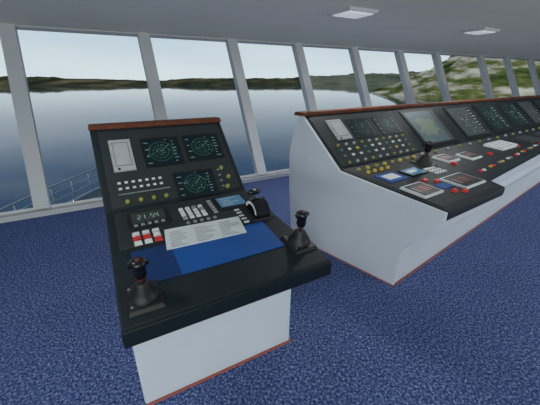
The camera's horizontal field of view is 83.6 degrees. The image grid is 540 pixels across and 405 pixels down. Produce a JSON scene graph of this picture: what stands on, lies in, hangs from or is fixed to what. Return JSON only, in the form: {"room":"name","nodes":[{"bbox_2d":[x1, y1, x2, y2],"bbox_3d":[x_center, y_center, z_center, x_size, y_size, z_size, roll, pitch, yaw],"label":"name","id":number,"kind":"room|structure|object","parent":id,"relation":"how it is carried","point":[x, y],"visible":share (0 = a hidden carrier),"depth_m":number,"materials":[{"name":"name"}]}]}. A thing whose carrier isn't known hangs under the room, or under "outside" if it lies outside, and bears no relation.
{"room":"control cabin","nodes":[
{"label":"control cabin","id":0,"kind":"room"},
{"bbox_2d":[0,168,101,210],"bbox_3d":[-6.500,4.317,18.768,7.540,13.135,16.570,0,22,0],"label":"railing","id":1,"kind":"object","parent":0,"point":[95,193],"visible":0.09,"depth_m":15.28,"materials":[{"name":"metal"}]},
{"bbox_2d":[0,173,288,222],"bbox_3d":[2.874,-1.012,6.845,20.506,0.150,11.309,0,22,0],"label":"wall","id":2,"kind":"structure","parent":0,"point":[282,175],"depth_m":3.95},
{"bbox_2d":[0,208,34,215],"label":"window","id":3,"kind":"structure","parent":2,"relation":"in","point":[27,209],"depth_m":3.73,"materials":[{"name":"grey metal"}]},
{"bbox_2d":[0,23,136,210],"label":"window","id":4,"kind":"structure","parent":2,"relation":"in","point":[21,99],"depth_m":3.87,"materials":[{"name":"grey metal"}]},
{"bbox_2d":[0,171,288,219],"bbox_3d":[2.874,-1.091,6.813,20.525,0.020,11.344,0,22,0],"label":"trim","id":5,"kind":"structure","parent":2,"relation":"attached to","point":[285,172],"depth_m":3.94,"materials":[{"name":"metal"}]},
{"bbox_2d":[137,32,256,177],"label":"window","id":6,"kind":"structure","parent":2,"relation":"in","point":[145,45],"depth_m":4.63,"materials":[{"name":"grey metal"}]},
{"bbox_2d":[226,38,293,175],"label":"window","id":7,"kind":"structure","parent":2,"relation":"in","point":[253,140],"depth_m":5.25,"materials":[{"name":"grey metal"}]},
{"bbox_2d":[292,43,350,110],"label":"window","id":8,"kind":"structure","parent":2,"relation":"in","point":[300,60],"depth_m":5.90,"materials":[{"name":"grey metal"}]},
{"bbox_2d":[348,47,396,106],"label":"window","id":9,"kind":"structure","parent":2,"relation":"in","point":[354,54],"depth_m":6.55,"materials":[{"name":"grey metal"}]},
{"bbox_2d":[394,50,433,103],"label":"window","id":10,"kind":"structure","parent":2,"relation":"in","point":[399,54],"depth_m":7.20,"materials":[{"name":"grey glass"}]},
{"bbox_2d":[431,52,478,101],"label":"window","id":11,"kind":"structure","parent":2,"relation":"in","point":[436,58],"depth_m":7.83,"materials":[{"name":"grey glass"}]},
{"bbox_2d":[476,55,505,98],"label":"window","id":12,"kind":"structure","parent":2,"relation":"in","point":[481,62],"depth_m":8.74,"materials":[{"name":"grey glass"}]},
{"bbox_2d":[503,57,528,96],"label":"window","id":13,"kind":"structure","parent":2,"relation":"in","point":[507,61],"depth_m":9.38,"materials":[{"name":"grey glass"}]},
{"bbox_2d":[527,58,539,94],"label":"window","id":14,"kind":"structure","parent":2,"relation":"in","point":[531,65],"depth_m":10.05,"materials":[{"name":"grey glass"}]},
{"bbox_2d":[0,176,539,404],"bbox_3d":[4.835,0.353,3.531,24.313,0.100,18.266,0,22,0],"label":"floor","id":15,"kind":"structure","parent":0,"point":[463,328],"depth_m":2.12,"materials":[{"name":"carpet"}]},
{"bbox_2d":[88,117,331,404],"bbox_3d":[-0.470,0.227,1.940,1.564,1.326,1.766,0,22,0],"label":"console","id":16,"kind":"object","parent":15,"relation":"on","point":[205,274],"visible":1,"depth_m":1.67,"materials":[{"name":"black metal"}]},
{"bbox_2d":[289,95,539,286],"bbox_3d":[3.202,-0.733,4.315,6.008,1.326,4.758,0,22,0],"label":"console","id":17,"kind":"object","parent":15,"relation":"on","point":[384,190],"visible":1,"depth_m":2.90,"materials":[{"name":"white metal"}]},
{"bbox_2d":[0,0,539,58],"bbox_3d":[4.518,-2.051,3.185,24.947,0.142,19.424,0,22,0],"label":"ceiling","id":18,"kind":"structure","parent":0,"point":[410,25],"depth_m":3.75,"materials":[{"name":"grey paint"}]},
{"bbox_2d":[328,6,378,18],"bbox_3d":[0.880,-2.004,3.202,0.514,0.042,0.490,0,22,0],"label":"ceiling lamp","id":19,"kind":"object","parent":18,"relation":"attached to","point":[352,12],"depth_m":3.12,"materials":[{"name":"white plastic"}]},
{"bbox_2d":[460,27,499,34],"bbox_3d":[3.050,-2.484,4.389,0.514,0.042,0.490,0,22,0],"label":"ceiling lamp","id":20,"kind":"object","parent":18,"relation":"attached to","point":[477,31],"depth_m":4.32,"materials":[{"name":"white plastic"}]},
{"label":"outside","id":21,"kind":"structure","parent":0,"visible":0},
{"bbox_2d":[373,56,539,99],"bbox_3d":[355.200,-189.432,344.095,441.600,132.711,360.000,0,22,0],"label":"hillside","id":22,"kind":"structure","parent":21,"point":[463,76],"depth_m":275.71,"materials":[{"name":"green plant"}]},
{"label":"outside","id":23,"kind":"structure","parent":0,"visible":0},
{"bbox_2d":[0,84,459,212],"bbox_3d":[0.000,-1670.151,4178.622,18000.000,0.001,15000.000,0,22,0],"label":"sea","id":24,"kind":"structure","parent":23,"point":[62,114],"depth_m":146.14,"materials":[{"name":"blue liquid"}]},
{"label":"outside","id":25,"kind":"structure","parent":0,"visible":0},
{"bbox_2d":[0,76,300,85],"bbox_3d":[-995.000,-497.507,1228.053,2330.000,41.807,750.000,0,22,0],"label":"coastline","id":26,"kind":"structure","parent":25,"point":[32,81],"depth_m":1163.05,"materials":[{"name":"green plant"}]},
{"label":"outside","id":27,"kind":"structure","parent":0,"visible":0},
{"bbox_2d":[295,71,419,83],"bbox_3d":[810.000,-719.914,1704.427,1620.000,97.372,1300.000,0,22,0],"label":"coastline","id":28,"kind":"structure","parent":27,"point":[372,78],"depth_m":1663.34,"materials":[{"name":"green plant"}]}
]}

